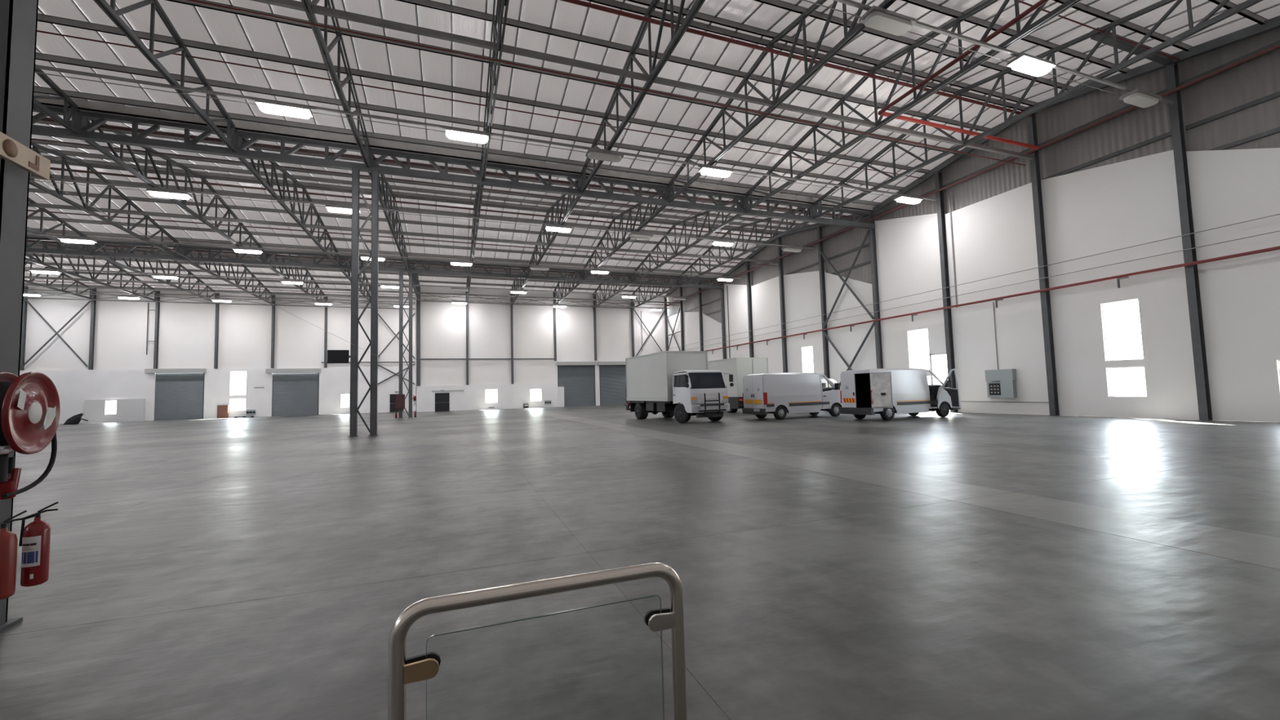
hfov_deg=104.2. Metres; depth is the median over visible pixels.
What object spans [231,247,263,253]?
light
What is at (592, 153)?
light
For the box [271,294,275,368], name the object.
wall column
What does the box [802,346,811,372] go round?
window
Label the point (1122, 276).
pipe
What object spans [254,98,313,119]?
light
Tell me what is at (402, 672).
metal railing
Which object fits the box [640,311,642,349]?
pipe
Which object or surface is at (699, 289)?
wall column
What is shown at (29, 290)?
girder
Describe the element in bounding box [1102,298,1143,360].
window
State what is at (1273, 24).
roof beam
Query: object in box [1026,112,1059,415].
wall column
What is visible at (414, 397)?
hose reel
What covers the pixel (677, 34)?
roof truss
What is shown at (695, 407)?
fog lamp
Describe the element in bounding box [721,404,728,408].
fog lamp
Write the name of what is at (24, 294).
light
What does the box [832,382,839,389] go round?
mirror
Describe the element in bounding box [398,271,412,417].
lattice column
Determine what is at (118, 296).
light
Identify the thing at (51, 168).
pipe
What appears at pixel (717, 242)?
light
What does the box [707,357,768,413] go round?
box truck
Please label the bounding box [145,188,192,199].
light
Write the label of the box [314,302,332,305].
light
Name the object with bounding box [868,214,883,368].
wall column
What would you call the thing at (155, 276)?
light
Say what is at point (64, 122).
roof truss
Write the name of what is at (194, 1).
pipe
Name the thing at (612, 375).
door
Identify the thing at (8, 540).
fire extinguisher
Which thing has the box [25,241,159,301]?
roof truss
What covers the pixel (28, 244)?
pipe
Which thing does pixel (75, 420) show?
bundle
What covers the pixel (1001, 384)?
electrical box
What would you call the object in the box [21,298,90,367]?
brace
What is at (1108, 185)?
wall
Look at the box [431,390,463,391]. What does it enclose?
trim
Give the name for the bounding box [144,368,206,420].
door
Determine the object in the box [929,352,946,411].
door
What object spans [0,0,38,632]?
lattice column
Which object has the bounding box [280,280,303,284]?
light
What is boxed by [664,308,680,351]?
brace
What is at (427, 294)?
girder
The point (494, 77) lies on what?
roof truss
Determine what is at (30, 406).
hose reel
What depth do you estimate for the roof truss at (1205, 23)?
19.57 m
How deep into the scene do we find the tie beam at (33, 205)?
32.54 m
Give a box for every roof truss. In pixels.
[24,253,96,299]
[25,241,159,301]
[26,197,91,253]
[29,141,182,258]
[33,63,80,134]
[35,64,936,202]
[84,118,264,262]
[93,0,237,152]
[94,244,219,302]
[184,248,275,304]
[237,137,339,266]
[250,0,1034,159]
[265,253,326,306]
[301,0,370,168]
[339,257,370,301]
[368,154,408,271]
[407,263,420,302]
[466,266,471,303]
[470,168,484,274]
[480,0,509,181]
[511,270,528,305]
[528,179,581,277]
[552,272,582,305]
[580,0,705,192]
[582,190,666,279]
[592,275,631,308]
[630,277,678,309]
[632,200,742,282]
[667,0,896,202]
[679,207,809,285]
[744,0,1082,211]
[812,0,1263,219]
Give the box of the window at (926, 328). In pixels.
[908,328,927,368]
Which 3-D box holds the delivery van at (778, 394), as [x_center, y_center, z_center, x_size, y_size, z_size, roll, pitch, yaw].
[8.760,1.956,27.776,6.015,2.480,2.560,0,-4,-22]
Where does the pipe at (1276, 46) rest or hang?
attached to the wall column at (680, 287)
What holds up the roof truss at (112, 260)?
attached to the ceiling
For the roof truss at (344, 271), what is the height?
2.659 m
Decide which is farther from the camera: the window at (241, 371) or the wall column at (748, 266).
the window at (241, 371)
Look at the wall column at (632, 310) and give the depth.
65.95 m
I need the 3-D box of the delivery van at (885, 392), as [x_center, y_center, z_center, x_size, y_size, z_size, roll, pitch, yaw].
[13.237,1.650,24.808,6.000,2.480,3.230,0,-4,-22]
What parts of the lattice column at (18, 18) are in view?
plate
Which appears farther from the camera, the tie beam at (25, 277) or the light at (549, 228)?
the tie beam at (25, 277)
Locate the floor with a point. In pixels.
(924, 566)
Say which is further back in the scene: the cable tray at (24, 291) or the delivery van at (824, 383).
the cable tray at (24, 291)
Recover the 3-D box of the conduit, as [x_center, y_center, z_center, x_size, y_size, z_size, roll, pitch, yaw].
[18.969,-1.296,26.586,0.035,3.630,0.040,0,-4,-20]
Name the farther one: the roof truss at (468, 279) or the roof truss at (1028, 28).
the roof truss at (468, 279)
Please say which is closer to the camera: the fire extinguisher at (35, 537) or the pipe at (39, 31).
the fire extinguisher at (35, 537)
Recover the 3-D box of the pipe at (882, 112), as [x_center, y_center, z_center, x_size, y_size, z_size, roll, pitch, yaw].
[16.183,-10.612,18.068,10.346,0.212,9.636,0,-4,-20]
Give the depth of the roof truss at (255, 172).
29.12 m
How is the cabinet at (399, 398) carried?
attached to the lattice column at (401, 273)
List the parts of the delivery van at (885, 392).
door, frame, door, moulding, trim, door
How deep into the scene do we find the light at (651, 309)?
64.71 m
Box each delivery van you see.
[742,372,841,419]
[821,378,836,411]
[840,368,960,420]
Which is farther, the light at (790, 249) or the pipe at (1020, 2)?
the light at (790, 249)
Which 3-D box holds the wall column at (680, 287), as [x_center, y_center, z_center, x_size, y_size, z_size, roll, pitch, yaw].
[5.374,-2.021,62.800,0.300,14.960,0.240,0,-4,-20]
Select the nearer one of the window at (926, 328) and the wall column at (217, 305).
the window at (926, 328)
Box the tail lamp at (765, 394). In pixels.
[763,392,767,404]
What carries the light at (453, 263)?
hanging from the cable tray at (133, 241)
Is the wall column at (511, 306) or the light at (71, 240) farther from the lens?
the wall column at (511, 306)
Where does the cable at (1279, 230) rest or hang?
attached to the wall column at (680, 287)
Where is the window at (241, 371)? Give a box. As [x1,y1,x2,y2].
[230,370,246,395]
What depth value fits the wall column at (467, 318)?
58.54 m
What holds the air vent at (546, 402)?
in the wall at (186, 335)
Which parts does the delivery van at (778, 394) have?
door, frame, door, moulding, door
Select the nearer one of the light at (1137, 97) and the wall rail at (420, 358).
the light at (1137, 97)
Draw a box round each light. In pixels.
[23,293,42,296]
[28,268,62,274]
[57,236,97,244]
[116,295,141,299]
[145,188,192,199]
[151,274,179,279]
[211,298,232,302]
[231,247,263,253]
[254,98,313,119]
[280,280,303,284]
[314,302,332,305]
[325,204,360,213]
[360,255,385,261]
[380,284,399,288]
[393,304,408,307]
[445,127,488,143]
[450,260,471,266]
[451,301,466,304]
[510,289,527,293]
[529,265,550,271]
[545,224,571,232]
[552,304,566,307]
[585,148,623,162]
[590,269,609,274]
[621,294,636,297]
[628,232,653,239]
[648,308,662,311]
[672,297,686,300]
[697,164,733,177]
[711,240,734,246]
[715,277,733,281]
[781,246,803,252]
[858,5,916,35]
[893,194,923,204]
[1006,53,1056,76]
[1119,88,1163,107]
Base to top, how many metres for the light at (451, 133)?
0.310 m
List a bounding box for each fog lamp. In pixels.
[693,405,700,409]
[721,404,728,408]
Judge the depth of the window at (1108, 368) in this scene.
21.90 m
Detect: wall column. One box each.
[19,285,28,370]
[88,288,96,369]
[153,290,159,368]
[213,293,219,368]
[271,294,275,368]
[324,296,327,368]
[416,285,420,386]
[466,291,468,385]
[510,289,513,384]
[553,292,556,360]
[593,293,596,360]
[631,297,635,356]
[664,297,668,351]
[679,286,684,351]
[697,283,703,351]
[720,280,726,359]
[746,261,753,357]
[777,236,787,373]
[817,226,830,378]
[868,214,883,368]
[934,171,957,412]
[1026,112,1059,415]
[1164,62,1212,420]
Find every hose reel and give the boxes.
[0,371,60,499]
[412,395,416,405]
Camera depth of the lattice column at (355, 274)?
23.02 m
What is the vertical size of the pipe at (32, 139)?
0.045 m
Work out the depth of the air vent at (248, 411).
54.93 m
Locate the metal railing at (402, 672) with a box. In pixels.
[387,562,687,719]
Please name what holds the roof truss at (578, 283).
attached to the ceiling
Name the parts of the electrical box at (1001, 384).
switch panel, cabinet door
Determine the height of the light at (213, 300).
0.310 m
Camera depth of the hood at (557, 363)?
62.89 m
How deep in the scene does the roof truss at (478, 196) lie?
32.76 m
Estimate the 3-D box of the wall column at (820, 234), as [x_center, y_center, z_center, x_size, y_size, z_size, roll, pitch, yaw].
[14.305,-3.359,38.726,0.300,14.150,0.240,0,-4,-20]
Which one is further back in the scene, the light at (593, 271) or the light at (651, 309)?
the light at (651, 309)
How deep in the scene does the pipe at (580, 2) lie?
19.21 m
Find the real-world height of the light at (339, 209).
0.310 m
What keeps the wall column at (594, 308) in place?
attached to the wall at (186, 335)
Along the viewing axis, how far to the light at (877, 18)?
14.38 m
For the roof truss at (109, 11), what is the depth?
16.80 m
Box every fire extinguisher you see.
[0,510,26,599]
[18,501,58,586]
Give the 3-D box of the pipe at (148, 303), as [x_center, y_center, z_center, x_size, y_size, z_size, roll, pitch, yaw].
[-51.523,-3.299,52.486,0.650,5.500,0.100,0,-4,-20]
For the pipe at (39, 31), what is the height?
0.045 m
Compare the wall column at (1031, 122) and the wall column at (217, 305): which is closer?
the wall column at (1031, 122)
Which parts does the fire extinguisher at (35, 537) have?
handle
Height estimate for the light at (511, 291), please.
0.310 m
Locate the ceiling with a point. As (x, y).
(558, 28)
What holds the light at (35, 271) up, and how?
hanging from the cable tray at (59, 269)
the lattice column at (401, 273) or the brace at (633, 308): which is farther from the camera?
the brace at (633, 308)
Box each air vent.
[246,409,255,414]
[544,400,551,404]
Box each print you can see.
[22,542,36,546]
[22,551,38,564]
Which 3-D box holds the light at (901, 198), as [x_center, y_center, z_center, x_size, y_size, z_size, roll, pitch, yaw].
[15.389,-9.225,28.559,1.640,0.310,0.560,0,-4,-20]
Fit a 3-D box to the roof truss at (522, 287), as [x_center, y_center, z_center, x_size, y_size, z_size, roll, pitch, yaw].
[-13.051,-8.476,53.746,0.170,2.659,15.361,0,-4,-20]
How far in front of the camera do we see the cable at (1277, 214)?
23.48 m
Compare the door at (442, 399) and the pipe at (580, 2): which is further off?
the door at (442, 399)
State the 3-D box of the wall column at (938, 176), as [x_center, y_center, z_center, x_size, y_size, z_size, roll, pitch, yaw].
[17.873,-4.056,29.106,0.300,14.150,0.240,0,-4,-20]
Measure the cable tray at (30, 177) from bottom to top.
0.093 m
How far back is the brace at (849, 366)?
35.98 m
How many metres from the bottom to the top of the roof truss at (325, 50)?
2.659 m
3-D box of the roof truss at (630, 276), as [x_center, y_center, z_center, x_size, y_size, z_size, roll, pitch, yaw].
[-3.395,-8.514,57.331,0.170,2.659,15.361,0,-4,-20]
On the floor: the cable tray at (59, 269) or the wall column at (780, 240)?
the wall column at (780, 240)
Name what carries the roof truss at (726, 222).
attached to the ceiling
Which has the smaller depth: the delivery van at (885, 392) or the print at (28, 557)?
the print at (28, 557)
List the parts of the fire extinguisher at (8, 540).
handle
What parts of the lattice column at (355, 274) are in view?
leg, leg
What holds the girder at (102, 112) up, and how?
on the lattice column at (355, 274)
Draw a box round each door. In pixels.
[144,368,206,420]
[265,368,320,416]
[388,391,404,412]
[434,389,450,411]
[555,361,596,406]
[598,361,630,405]
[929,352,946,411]
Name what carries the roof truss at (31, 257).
attached to the ceiling
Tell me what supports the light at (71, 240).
hanging from the cable tray at (133, 241)
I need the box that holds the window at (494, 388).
[486,388,497,403]
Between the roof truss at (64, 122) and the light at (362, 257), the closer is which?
the roof truss at (64, 122)
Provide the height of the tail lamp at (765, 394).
0.630 m
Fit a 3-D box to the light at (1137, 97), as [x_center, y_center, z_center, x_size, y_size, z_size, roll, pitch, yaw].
[18.981,-9.926,18.877,1.640,0.310,0.560,0,-4,-20]
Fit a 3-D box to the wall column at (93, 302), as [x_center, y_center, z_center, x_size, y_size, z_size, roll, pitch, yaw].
[-55.918,-3.200,50.891,0.220,8.382,0.300,0,-4,-20]
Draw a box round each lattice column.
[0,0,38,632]
[347,168,378,436]
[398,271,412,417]
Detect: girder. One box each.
[23,288,415,309]
[26,231,724,288]
[31,93,875,228]
[420,293,631,308]
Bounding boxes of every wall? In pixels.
[19,284,666,423]
[666,27,1279,422]
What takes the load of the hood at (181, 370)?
attached to the door at (179, 393)
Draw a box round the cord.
[44,180,379,357]
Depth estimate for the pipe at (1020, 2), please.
17.76 m
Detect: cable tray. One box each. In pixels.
[23,291,414,305]
[24,284,670,309]
[25,266,696,298]
[26,233,744,279]
[29,176,816,250]
[802,0,1174,108]
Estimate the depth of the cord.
5.78 m
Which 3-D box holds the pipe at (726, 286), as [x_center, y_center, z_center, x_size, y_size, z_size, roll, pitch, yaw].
[9.385,-1.749,52.356,0.100,12.300,0.100,0,-4,-20]
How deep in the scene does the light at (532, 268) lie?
41.72 m
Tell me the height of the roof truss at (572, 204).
2.659 m
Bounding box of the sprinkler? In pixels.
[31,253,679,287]
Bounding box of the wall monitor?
[327,350,351,363]
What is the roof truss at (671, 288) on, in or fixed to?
attached to the ceiling
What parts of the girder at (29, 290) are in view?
rail, rail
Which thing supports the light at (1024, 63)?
hanging from the cable tray at (850, 2)
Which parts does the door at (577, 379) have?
rail, guide rail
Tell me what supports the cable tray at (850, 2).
hanging from the roof truss at (1205, 23)
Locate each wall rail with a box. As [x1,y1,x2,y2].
[320,361,414,363]
[420,358,554,359]
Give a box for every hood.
[144,368,206,373]
[265,368,320,373]
[555,361,596,365]
[598,361,625,364]
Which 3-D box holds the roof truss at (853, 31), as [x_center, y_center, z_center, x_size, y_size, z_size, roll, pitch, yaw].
[5.178,-11.112,19.412,0.170,2.659,20.387,0,-4,-20]
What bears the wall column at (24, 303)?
attached to the wall at (186, 335)
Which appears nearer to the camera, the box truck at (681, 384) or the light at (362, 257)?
the box truck at (681, 384)
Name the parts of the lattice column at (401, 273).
leg, leg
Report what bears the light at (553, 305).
hanging from the cable tray at (32, 286)
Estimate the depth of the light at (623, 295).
55.35 m
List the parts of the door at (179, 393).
rail, guide rail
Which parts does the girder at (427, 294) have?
rail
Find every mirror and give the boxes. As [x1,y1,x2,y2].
[684,373,688,387]
[723,373,733,386]
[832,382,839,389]
[944,379,951,386]
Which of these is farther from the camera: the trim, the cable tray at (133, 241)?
the trim
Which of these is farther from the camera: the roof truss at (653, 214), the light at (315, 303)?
the light at (315, 303)
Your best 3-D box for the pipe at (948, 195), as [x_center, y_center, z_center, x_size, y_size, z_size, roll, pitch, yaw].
[18.113,-6.310,28.824,0.074,6.600,0.074,-2,-4,2]
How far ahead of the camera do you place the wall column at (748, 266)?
48.46 m
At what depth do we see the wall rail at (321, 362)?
59.38 m
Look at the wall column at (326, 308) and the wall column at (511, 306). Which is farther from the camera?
the wall column at (511, 306)
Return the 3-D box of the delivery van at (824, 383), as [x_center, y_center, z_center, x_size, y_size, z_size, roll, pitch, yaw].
[11.355,2.438,34.380,1.960,2.200,4.430,0,-4,-20]
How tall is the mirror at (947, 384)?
0.360 m
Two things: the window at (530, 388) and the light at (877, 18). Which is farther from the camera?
the window at (530, 388)
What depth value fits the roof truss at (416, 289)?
51.63 m
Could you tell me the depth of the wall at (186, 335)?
57.29 m
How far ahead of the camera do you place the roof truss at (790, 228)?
40.24 m
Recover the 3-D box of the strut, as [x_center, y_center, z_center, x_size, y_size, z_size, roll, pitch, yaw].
[18.841,-11.951,19.044,4.770,0.280,0.240,0,-4,-20]
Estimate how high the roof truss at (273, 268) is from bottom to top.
2.659 m
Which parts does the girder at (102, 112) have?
post, post, post, post, post, post, post, post, post, post, post, post, post, post, post, post, post, post, post, post, post, post, post, post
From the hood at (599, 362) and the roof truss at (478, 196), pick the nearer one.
the roof truss at (478, 196)
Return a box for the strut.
[1090,27,1173,65]
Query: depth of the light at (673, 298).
57.47 m
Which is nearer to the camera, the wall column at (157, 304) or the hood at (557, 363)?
the wall column at (157, 304)
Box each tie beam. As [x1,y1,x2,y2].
[24,275,680,303]
[27,203,779,263]
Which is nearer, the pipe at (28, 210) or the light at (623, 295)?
the pipe at (28, 210)
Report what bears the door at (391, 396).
in the wall at (186, 335)
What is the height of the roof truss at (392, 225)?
2.659 m
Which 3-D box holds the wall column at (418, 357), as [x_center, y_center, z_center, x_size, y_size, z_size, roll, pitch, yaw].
[-25.289,-2.808,56.889,0.340,11.532,0.380,0,-4,-20]
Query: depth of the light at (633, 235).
33.77 m
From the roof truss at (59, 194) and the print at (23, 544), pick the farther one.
the roof truss at (59, 194)
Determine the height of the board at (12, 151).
0.170 m
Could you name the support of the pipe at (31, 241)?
attached to the roof truss at (344, 271)
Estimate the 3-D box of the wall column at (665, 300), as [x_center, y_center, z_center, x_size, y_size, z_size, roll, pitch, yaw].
[3.671,-1.299,67.394,0.300,14.182,0.240,0,-4,-20]
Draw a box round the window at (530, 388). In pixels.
[529,388,541,401]
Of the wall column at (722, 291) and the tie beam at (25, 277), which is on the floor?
the wall column at (722, 291)
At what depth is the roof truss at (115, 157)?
26.98 m
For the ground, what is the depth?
94.50 m
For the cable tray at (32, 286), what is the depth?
51.23 m
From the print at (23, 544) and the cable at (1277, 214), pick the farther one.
the cable at (1277, 214)
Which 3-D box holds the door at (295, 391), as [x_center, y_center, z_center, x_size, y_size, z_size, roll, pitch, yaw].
[-39.244,3.632,56.447,5.220,5.300,0.530,0,-4,-20]
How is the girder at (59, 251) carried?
on the lattice column at (401, 273)
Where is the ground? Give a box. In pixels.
[107,383,1230,421]
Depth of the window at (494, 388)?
59.41 m
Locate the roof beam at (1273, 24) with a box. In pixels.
[663,15,1279,298]
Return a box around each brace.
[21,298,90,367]
[377,312,415,384]
[633,308,665,356]
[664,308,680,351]
[817,230,875,386]
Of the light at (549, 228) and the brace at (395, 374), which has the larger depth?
the brace at (395, 374)
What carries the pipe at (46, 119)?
attached to the roof truss at (790, 228)
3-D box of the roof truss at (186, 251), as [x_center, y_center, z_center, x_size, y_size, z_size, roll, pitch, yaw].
[-38.063,-8.211,47.136,0.170,2.659,20.387,0,-4,-20]
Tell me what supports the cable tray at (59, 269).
hanging from the roof truss at (344, 271)
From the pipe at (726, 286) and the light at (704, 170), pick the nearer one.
the light at (704, 170)
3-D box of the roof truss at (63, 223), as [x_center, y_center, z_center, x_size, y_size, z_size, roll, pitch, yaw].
[-35.755,-9.586,26.105,0.170,2.659,20.387,0,-4,-20]
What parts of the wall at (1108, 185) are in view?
wall panel, wall panel, wall panel, wall panel, wall panel, wall panel, wall panel, wall panel, wall panel, wall panel, wall panel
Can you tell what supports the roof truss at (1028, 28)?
attached to the ceiling
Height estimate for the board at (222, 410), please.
1.399 m
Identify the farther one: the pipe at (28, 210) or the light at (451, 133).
the pipe at (28, 210)
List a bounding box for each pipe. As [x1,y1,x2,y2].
[24,280,671,305]
[27,209,777,266]
[27,240,715,281]
[28,209,737,262]
[28,244,693,282]
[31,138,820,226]
[36,30,924,178]
[40,117,857,218]
[49,167,778,239]
[146,302,151,355]
[186,0,1026,165]
[560,0,1031,117]
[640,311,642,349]
[663,43,1279,307]
[705,245,1279,354]
[726,285,730,358]
[877,0,1048,149]
[948,195,957,307]
[1018,0,1179,60]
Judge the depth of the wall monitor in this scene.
22.49 m
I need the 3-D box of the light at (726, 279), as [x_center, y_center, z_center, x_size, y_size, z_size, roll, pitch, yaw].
[8.211,-7.812,48.083,1.640,0.310,0.560,0,-4,-20]
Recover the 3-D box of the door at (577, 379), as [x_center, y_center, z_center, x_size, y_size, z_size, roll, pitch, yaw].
[-7.972,3.031,62.959,5.150,5.620,0.530,0,-4,-20]
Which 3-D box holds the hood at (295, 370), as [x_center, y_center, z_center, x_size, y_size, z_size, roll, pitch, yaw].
[-39.281,1.217,56.523,5.220,0.470,0.370,0,-4,-20]
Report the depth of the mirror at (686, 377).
24.57 m
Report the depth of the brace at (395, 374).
60.12 m
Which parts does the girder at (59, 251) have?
post, post, post, post, post, post, post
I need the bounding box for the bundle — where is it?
[63,413,88,424]
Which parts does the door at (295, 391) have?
rail, guide rail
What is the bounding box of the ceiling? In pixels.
[24,0,1279,298]
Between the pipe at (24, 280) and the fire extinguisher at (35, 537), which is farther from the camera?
the pipe at (24, 280)
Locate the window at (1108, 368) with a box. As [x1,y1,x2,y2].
[1107,366,1146,396]
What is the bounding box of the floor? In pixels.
[0,404,1279,719]
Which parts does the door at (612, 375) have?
guide rail, rail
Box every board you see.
[0,131,50,180]
[217,404,228,417]
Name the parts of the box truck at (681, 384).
headlamp panel, badge plate, headlamp panel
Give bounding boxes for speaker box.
[523,403,528,408]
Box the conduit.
[992,302,998,369]
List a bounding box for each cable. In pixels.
[668,213,1279,349]
[681,230,1279,351]
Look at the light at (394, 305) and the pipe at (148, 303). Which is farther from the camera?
the light at (394, 305)
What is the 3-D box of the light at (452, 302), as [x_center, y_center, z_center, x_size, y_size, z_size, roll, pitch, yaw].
[-20.462,-6.511,56.489,1.640,0.310,0.560,0,-4,-20]
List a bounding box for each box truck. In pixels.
[624,351,733,422]
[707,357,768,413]
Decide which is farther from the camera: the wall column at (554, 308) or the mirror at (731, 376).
the wall column at (554, 308)
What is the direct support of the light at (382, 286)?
hanging from the cable tray at (59, 269)
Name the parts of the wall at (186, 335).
wall panel, wall panel, wall panel, wall panel, wall panel, wall panel, wall panel, wall panel, wall panel, wall panel, wall panel, wall panel, wall panel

